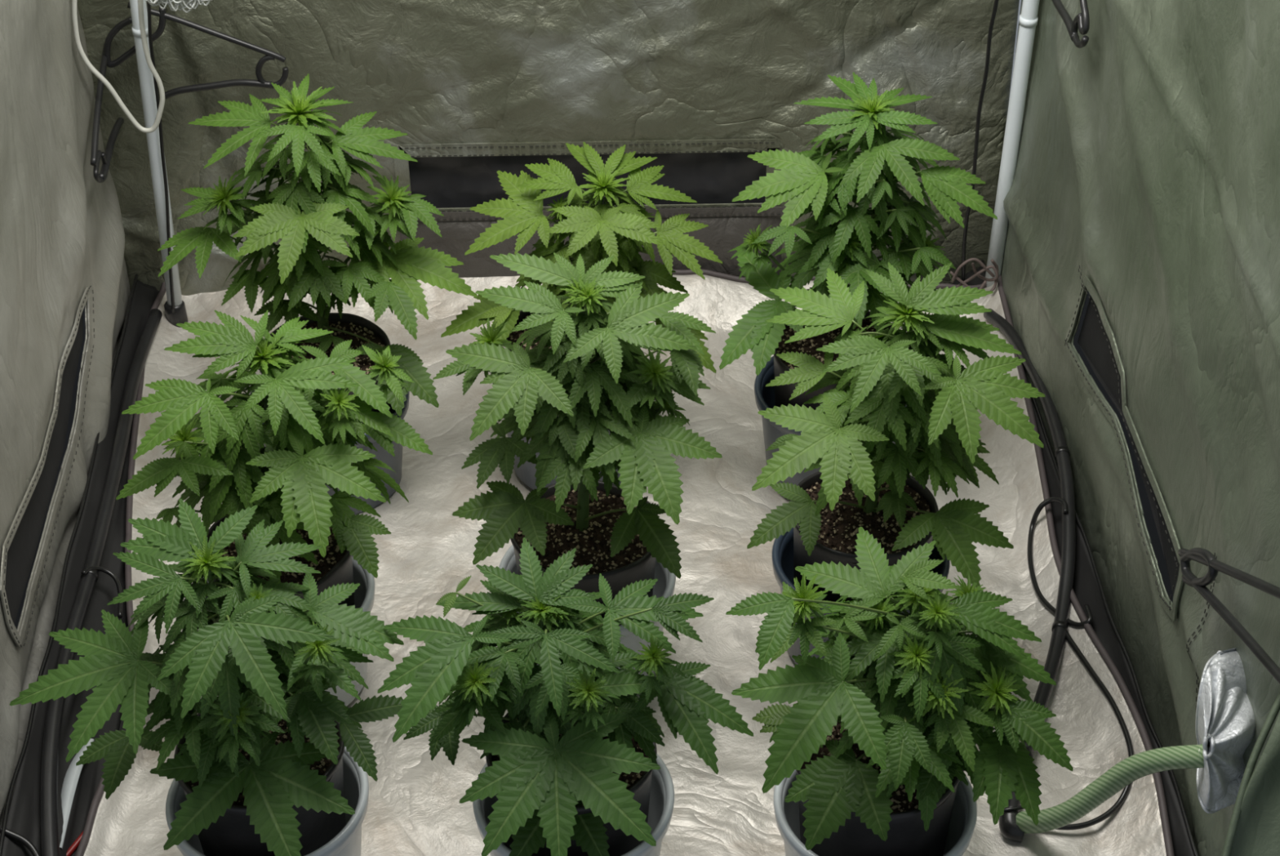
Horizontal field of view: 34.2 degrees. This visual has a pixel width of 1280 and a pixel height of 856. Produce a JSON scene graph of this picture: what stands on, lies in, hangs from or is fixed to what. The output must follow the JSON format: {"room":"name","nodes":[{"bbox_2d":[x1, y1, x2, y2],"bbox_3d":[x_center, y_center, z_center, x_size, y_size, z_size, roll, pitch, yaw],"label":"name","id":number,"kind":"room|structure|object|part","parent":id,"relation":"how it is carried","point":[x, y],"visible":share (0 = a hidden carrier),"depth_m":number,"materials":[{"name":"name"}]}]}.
{"room":"indoor grow tent","nodes":[
{"label":"indoor grow tent","id":0,"kind":"room"},
{"bbox_2d":[0,0,130,835],"bbox_3d":[-0.708,-0.558,1.925,0.048,2.000,1.362,-3,37,-3],"label":"wall","id":1,"kind":"structure","parent":0,"point":[62,234],"depth_m":2.49,"materials":[{"name":"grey fabric"}]},
{"bbox_2d":[0,274,159,855],"bbox_3d":[-0.654,0.208,2.512,0.088,0.067,1.365,-3,37,-3],"label":"trim","id":2,"kind":"structure","parent":1,"relation":"attached to","point":[23,816],"depth_m":2.49,"materials":[{"name":"black fabric"}]},
{"bbox_2d":[0,826,40,855],"bbox_3d":[-0.643,0.448,2.181,0.022,0.036,0.079,-30,46,-32],"label":"cable","id":3,"kind":"object","parent":2,"relation":"on","point":[9,833],"visible":1,"depth_m":2.19,"materials":[{"name":"black rubber"}]},
{"bbox_2d":[66,831,83,855],"bbox_3d":[-0.605,0.445,2.230,0.009,0.013,0.132,15,40,19],"label":"cable","id":4,"kind":"object","parent":2,"relation":"on","point":[72,848],"visible":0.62,"depth_m":2.23,"materials":[{"name":"red plastic"}]},
{"bbox_2d":[59,737,94,848],"bbox_3d":[-0.625,0.399,2.274,0.021,0.014,0.151,1,37,2],"label":"strip","id":5,"kind":"object","parent":2,"relation":"on","point":[73,774],"visible":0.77,"depth_m":2.28,"materials":[{"name":"white plastic"}]},
{"bbox_2d":[40,308,162,855],"bbox_3d":[-0.665,0.157,2.559,0.047,0.042,1.057,-3,37,-3],"label":"pipe","id":6,"kind":"object","parent":2,"relation":"on","point":[51,736],"visible":0.91,"depth_m":2.50,"materials":[{"name":"plastic"}]},
{"bbox_2d":[80,565,122,617],"bbox_3d":[-0.636,0.191,2.501,0.081,0.032,0.038,31,47,34],"label":"cable","id":7,"kind":"object","parent":6,"relation":"on","point":[87,569],"visible":0.93,"depth_m":2.52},
{"bbox_2d":[90,44,124,182],"bbox_3d":[-0.716,-0.436,2.835,0.010,0.179,0.368,-3,37,-3],"label":"hanger arm","id":8,"kind":"object","parent":1,"relation":"attached to","point":[95,154],"visible":0.83,"depth_m":2.73,"materials":[{"name":"black plastic"}]},
{"bbox_2d":[71,0,164,133],"bbox_3d":[-0.673,-0.500,2.662,0.104,0.279,0.007,-1,37,0],"label":"cable","id":9,"kind":"object","parent":1,"relation":"hanging from","point":[140,5],"visible":1,"depth_m":2.69,"materials":[{"name":"white plastic"}]},
{"bbox_2d":[76,0,1019,295],"bbox_3d":[-0.124,-0.980,2.469,1.266,2.001,0.044,-1,37,0],"label":"wall","id":10,"kind":"structure","parent":0,"point":[477,89],"depth_m":2.86,"materials":[{"name":"green fabric"}]},
{"bbox_2d":[145,0,212,13],"bbox_3d":[-0.577,-0.547,2.596,0.098,0.068,0.034,-1,37,0],"label":"bundle","id":11,"kind":"object","parent":10,"relation":"attached to","point":[178,3],"visible":1,"depth_m":2.60,"materials":[{"name":"white plastic"}]},
{"bbox_2d":[103,2,288,99],"bbox_3d":[-0.596,-0.504,2.780,0.245,0.144,0.009,-1,37,0],"label":"hanger arm","id":12,"kind":"object","parent":10,"relation":"attached to","point":[270,55],"visible":0.93,"depth_m":2.78,"materials":[{"name":"black plastic"}]},
{"bbox_2d":[393,138,781,212],"bbox_3d":[-0.074,-0.357,2.956,0.545,0.126,0.027,-1,37,0],"label":"air vent","id":13,"kind":"object","parent":10,"relation":"in","point":[453,175],"depth_m":2.95,"materials":[{"name":"fabric"}]},
{"bbox_2d":[961,0,999,280],"bbox_3d":[0.467,-0.399,2.852,0.020,0.587,0.005,-1,37,0],"label":"cable","id":14,"kind":"object","parent":10,"relation":"attached to","point":[996,2],"visible":0.76,"depth_m":2.83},
{"bbox_2d":[14,291,1173,730],"bbox_3d":[-0.072,0.221,2.553,1.700,0.010,1.430,-1,37,0],"label":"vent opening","id":15,"kind":"structure","parent":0,"point":[1148,513],"depth_m":2.75,"materials":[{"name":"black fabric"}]},
{"bbox_2d":[75,268,1174,855],"bbox_3d":[-0.072,0.140,2.572,1.300,0.084,1.332,-1,37,0],"label":"liner","id":16,"kind":"object","parent":15,"relation":"on","point":[414,807],"visible":0.29,"depth_m":2.54,"materials":[{"name":"white plastic"}]},
{"bbox_2d":[128,0,188,327],"bbox_3d":[-0.640,-0.929,2.417,0.107,1.951,0.032,-1,37,0],"label":"tent pole","id":17,"kind":"object","parent":16,"relation":"on","point":[145,76],"visible":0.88,"depth_m":2.84,"materials":[{"name":"grey metal"}]},
{"bbox_2d":[146,1,175,313],"bbox_3d":[-0.650,-0.386,2.813,0.047,0.553,0.005,-1,37,0],"label":"cable","id":18,"kind":"object","parent":17,"relation":"attached to","point":[148,6],"visible":0.79,"depth_m":2.83,"materials":[{"name":"plastic"}]},
{"bbox_2d":[165,746,368,855],"bbox_3d":[-0.376,0.424,2.142,0.204,0.139,0.204,-1,37,0],"label":"plant pot","id":19,"kind":"object","parent":16,"relation":"on","point":[348,842],"visible":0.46,"depth_m":2.10,"materials":[{"name":"grey plastic"}]},
{"bbox_2d":[9,497,404,855],"bbox_3d":[-0.391,0.305,2.020,0.299,0.460,0.319,29,46,33],"label":"plant","id":20,"kind":"object","parent":19,"relation":"in","point":[258,767],"visible":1,"depth_m":1.95,"materials":[{"name":"green plant"}]},
{"bbox_3d":[-0.385,0.227,2.009,0.039,0.244,0.017,-1,37,0],"label":"stem","id":21,"kind":"part","parent":20,"relation":"part of","materials":[{"name":"green plant"}]},
{"bbox_3d":[-0.376,0.393,2.119,0.168,0.199,0.166,-1,37,0],"label":"grow pot","id":22,"kind":"part","parent":20,"relation":"part of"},
{"bbox_2d":[197,555,374,705],"bbox_3d":[-0.401,0.236,2.388,0.204,0.139,0.204,-1,37,0],"label":"plant pot","id":23,"kind":"object","parent":16,"relation":"on","point":[364,595],"visible":0.15,"depth_m":2.38,"materials":[{"name":"grey plastic"}]},
{"bbox_2d":[115,310,432,631],"bbox_3d":[-0.368,0.103,2.271,0.276,0.475,0.288,12,39,16],"label":"plant","id":24,"kind":"object","parent":23,"relation":"in","point":[308,436],"visible":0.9,"depth_m":2.17,"materials":[{"name":"green plant"}]},
{"bbox_3d":[-0.398,0.030,2.259,0.018,0.253,0.014,13,39,17],"label":"stem","id":25,"kind":"part","parent":24,"relation":"part of","materials":[{"name":"green plant"}]},
{"bbox_3d":[-0.401,0.207,2.363,0.169,0.199,0.169,-1,37,0],"label":"grow pot","id":26,"kind":"part","parent":24,"relation":"part of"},
{"bbox_2d":[249,390,409,514],"bbox_3d":[-0.395,0.012,2.681,0.204,0.139,0.204,-1,37,0],"label":"plant pot","id":27,"kind":"object","parent":16,"relation":"on","point":[395,462],"visible":0.08,"depth_m":2.65,"materials":[{"name":"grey plastic"}]},
{"bbox_2d":[157,73,477,424],"bbox_3d":[-0.387,-0.167,2.582,0.342,0.527,0.272,19,42,24],"label":"plant","id":28,"kind":"object","parent":27,"relation":"in","point":[307,221],"visible":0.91,"depth_m":2.50,"materials":[{"name":"green plant"}]},
{"bbox_3d":[-0.404,-0.242,2.557,0.014,0.322,0.016,-15,40,-18],"label":"stem","id":29,"kind":"part","parent":28,"relation":"part of","materials":[{"name":"green plant"}]},
{"bbox_3d":[-0.396,-0.018,2.658,0.167,0.199,0.169,-1,37,0],"label":"grow pot","id":30,"kind":"part","parent":28,"relation":"part of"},
{"bbox_2d":[492,382,621,488],"bbox_3d":[-0.087,-0.011,2.707,0.204,0.139,0.204,-1,37,0],"label":"plant pot","id":31,"kind":"object","parent":16,"relation":"on","point":[526,472],"visible":0.02,"depth_m":2.68,"materials":[{"name":"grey plastic"}]},
{"bbox_2d":[440,142,722,417],"bbox_3d":[-0.058,-0.138,2.625,0.338,0.424,0.220,10,39,14],"label":"plant","id":32,"kind":"object","parent":31,"relation":"in","point":[598,231],"visible":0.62,"depth_m":2.53,"materials":[{"name":"green plant"}]},
{"bbox_3d":[-0.089,-0.042,2.684,0.168,0.199,0.165,-1,37,0],"label":"grow pot","id":33,"kind":"part","parent":32,"relation":"part of","materials":[{"name":"black plastic"}]},
{"bbox_3d":[-0.062,-0.204,2.590,0.041,0.217,0.015,-7,38,-8],"label":"stem","id":34,"kind":"part","parent":32,"relation":"part of","materials":[{"name":"green plant"}]},
{"bbox_2d":[472,753,674,855],"bbox_3d":[-0.066,0.423,2.139,0.204,0.139,0.204,-1,37,0],"label":"plant pot","id":35,"kind":"object","parent":16,"relation":"on","point":[661,802],"visible":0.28,"depth_m":2.10,"materials":[{"name":"grey plastic"}]},
{"bbox_2d":[377,537,753,855],"bbox_3d":[-0.079,0.331,2.036,0.308,0.395,0.310,29,46,33],"label":"plant","id":36,"kind":"object","parent":35,"relation":"in","point":[571,759],"visible":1,"depth_m":1.96,"materials":[{"name":"green plant"}]},
{"bbox_3d":[-0.080,0.247,2.036,0.030,0.174,0.018,-1,37,0],"label":"stem","id":37,"kind":"part","parent":36,"relation":"part of","materials":[{"name":"green plant"}]},
{"bbox_3d":[-0.067,0.393,2.116,0.169,0.199,0.167,-1,37,0],"label":"grow pot","id":38,"kind":"part","parent":36,"relation":"part of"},
{"bbox_2d":[498,544,675,693],"bbox_3d":[-0.060,0.219,2.405,0.204,0.139,0.204,-1,37,0],"label":"plant pot","id":39,"kind":"object","parent":16,"relation":"on","point":[664,586],"visible":0.06,"depth_m":2.37,"materials":[{"name":"grey plastic"}]},
{"bbox_2d":[432,252,722,625],"bbox_3d":[-0.066,0.062,2.269,0.302,0.538,0.279,-1,37,0],"label":"plant","id":40,"kind":"object","parent":39,"relation":"in","point":[612,528],"visible":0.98,"depth_m":2.16,"materials":[{"name":"green plant"}]},
{"bbox_3d":[-0.065,-0.006,2.243,0.018,0.323,0.018,-1,37,0],"label":"stem","id":41,"kind":"part","parent":40,"relation":"part of","materials":[{"name":"green plant"}]},
{"bbox_3d":[-0.060,0.188,2.383,0.170,0.199,0.170,-1,37,0],"label":"grow pot","id":42,"kind":"part","parent":40,"relation":"part of","materials":[{"name":"black plastic"}]},
{"bbox_2d":[754,355,906,484],"bbox_3d":[0.248,0.002,2.685,0.204,0.139,0.204,-1,37,0],"label":"plant pot","id":43,"kind":"object","parent":16,"relation":"on","point":[764,395],"visible":0.16,"depth_m":2.65,"materials":[{"name":"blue plastic"}]},
{"bbox_2d":[719,72,997,409],"bbox_3d":[0.255,-0.169,2.578,0.320,0.524,0.268,-1,37,0],"label":"plant","id":44,"kind":"object","parent":43,"relation":"in","point":[810,182],"visible":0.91,"depth_m":2.47,"materials":[{"name":"green plant"}]},
{"bbox_3d":[0.249,-0.029,2.663,0.168,0.199,0.170,-1,37,0],"label":"grow pot","id":45,"kind":"part","parent":44,"relation":"part of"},
{"bbox_3d":[0.266,-0.240,2.544,0.021,0.323,0.015,-1,37,0],"label":"stem","id":46,"kind":"part","parent":44,"relation":"part of","materials":[{"name":"green plant"}]},
{"bbox_2d":[771,527,950,664],"bbox_3d":[0.254,0.200,2.426,0.204,0.139,0.204,-1,37,0],"label":"plant pot","id":47,"kind":"object","parent":16,"relation":"on","point":[782,553],"visible":0.11,"depth_m":2.40,"materials":[{"name":"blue plastic"}]},
{"bbox_2d":[746,262,1045,603],"bbox_3d":[0.268,0.056,2.305,0.306,0.498,0.304,-1,37,0],"label":"plant","id":48,"kind":"object","parent":47,"relation":"in","point":[864,479],"visible":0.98,"depth_m":2.19,"materials":[{"name":"green plant"}]},
{"bbox_3d":[0.254,0.170,2.403,0.168,0.199,0.164,-1,37,0],"label":"grow pot","id":49,"kind":"part","parent":48,"relation":"part of","materials":[{"name":"black plastic"}]},
{"bbox_3d":[0.267,-0.005,2.273,0.036,0.280,0.018,-1,37,0],"label":"stem","id":50,"kind":"part","parent":48,"relation":"part of","materials":[{"name":"green plant"}]},
{"bbox_2d":[773,768,977,855],"bbox_3d":[0.237,0.428,2.129,0.204,0.139,0.204,-1,37,0],"label":"plant pot","id":51,"kind":"object","parent":16,"relation":"on","point":[962,822],"visible":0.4,"depth_m":2.09,"materials":[{"name":"grey plastic"}]},
{"bbox_2d":[725,526,1073,855],"bbox_3d":[0.235,0.291,2.037,0.329,0.451,0.310,-1,37,0],"label":"plant","id":52,"kind":"object","parent":51,"relation":"in","point":[882,730],"visible":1,"depth_m":1.94,"materials":[{"name":"green plant"}]},
{"bbox_3d":[0.237,0.397,2.106,0.170,0.199,0.167,-1,37,0],"label":"grow pot","id":53,"kind":"part","parent":52,"relation":"part of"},
{"bbox_2d":[983,308,1075,842],"bbox_3d":[0.483,0.131,2.565,0.106,0.084,0.945,4,38,6],"label":"pipe","id":54,"kind":"object","parent":16,"relation":"on","point":[1008,826],"visible":0.7,"depth_m":2.53,"materials":[{"name":"plastic"}]},
{"bbox_2d":[1015,743,1209,832],"bbox_3d":[0.474,0.370,2.107,0.192,0.234,0.033,26,45,30],"label":"hose","id":55,"kind":"object","parent":54,"relation":"attached to","point":[1129,769],"visible":0.98,"depth_m":2.09,"materials":[{"name":"green plastic"}]},
{"bbox_2d":[1026,496,1093,626],"bbox_3d":[0.505,0.165,2.522,0.054,0.060,0.210,-1,37,0],"label":"tube","id":56,"kind":"object","parent":16,"relation":"on","point":[1031,531],"visible":1,"depth_m":2.56,"materials":[{"name":"black plastic"}]},
{"bbox_2d":[1056,631,1134,829],"bbox_3d":[0.499,0.333,2.327,0.139,0.030,0.310,15,40,20],"label":"tube","id":57,"kind":"object","parent":16,"relation":"on","point":[1118,802],"visible":0.68,"depth_m":2.30,"materials":[{"name":"black rubber"}]},
{"bbox_2d":[1000,0,1279,855],"bbox_3d":[0.552,-0.579,1.935,0.044,2.000,1.363,-3,37,-3],"label":"wall","id":58,"kind":"structure","parent":0,"point":[1146,182],"depth_m":2.21,"materials":[{"name":"green fabric"}]},
{"bbox_2d":[1051,0,1089,48],"bbox_3d":[0.502,-0.513,2.434,0.009,0.082,0.190,-3,37,-3],"label":"hanger arm","id":59,"kind":"object","parent":58,"relation":"attached to","point":[1081,23],"visible":1,"depth_m":2.40,"materials":[{"name":"black metal"}]},
{"bbox_2d":[951,259,1198,855],"bbox_3d":[0.515,0.189,2.522,0.075,0.067,1.365,-3,37,-3],"label":"trim","id":60,"kind":"structure","parent":58,"relation":"attached to","point":[1087,586],"depth_m":2.46,"materials":[{"name":"black fabric"}]},
{"bbox_2d":[985,0,1039,287],"bbox_3d":[0.514,-0.942,2.419,0.069,1.950,0.032,-1,37,0],"label":"tent pole","id":61,"kind":"object","parent":60,"relation":"on","point":[1028,21],"visible":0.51,"depth_m":2.82,"materials":[{"name":"white metal"}]},
{"bbox_2d":[950,257,999,291],"bbox_3d":[0.473,-0.218,2.940,0.071,0.059,0.017,-1,37,0],"label":"cord","id":62,"kind":"object","parent":61,"relation":"attached to","point":[995,268],"visible":0.95,"depth_m":2.94,"materials":[{"name":"grey plastic"}]},
{"bbox_2d":[1064,275,1182,620],"bbox_3d":[0.555,0.000,2.377,0.040,0.162,0.504,-1,37,0],"label":"air vent","id":63,"kind":"object","parent":58,"relation":"in","point":[1159,460],"depth_m":2.36,"materials":[{"name":"black fabric"}]},
{"bbox_2d":[1195,647,1255,813],"bbox_3d":[0.597,0.288,2.049,0.167,0.124,0.098,-18,41,-21],"label":"port sleeve","id":64,"kind":"object","parent":58,"relation":"attached to","point":[1225,722],"visible":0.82,"depth_m":2.01,"materials":[{"name":"silver metal"}]},
{"bbox_2d":[1177,546,1279,684],"bbox_3d":[0.556,0.158,1.902,0.009,0.211,0.340,-3,37,-3],"label":"hanger arm","id":65,"kind":"object","parent":58,"relation":"attached to","point":[1202,555],"visible":1,"depth_m":1.96,"materials":[{"name":"black plastic"}]},
{"bbox_2d":[1220,691,1279,855],"bbox_3d":[0.612,0.345,1.826,0.168,0.176,0.282,17,41,21],"label":"flap","id":66,"kind":"object","parent":58,"relation":"attached to","point":[1254,827],"visible":1,"depth_m":1.83,"materials":[{"name":"green fabric"}]}
]}

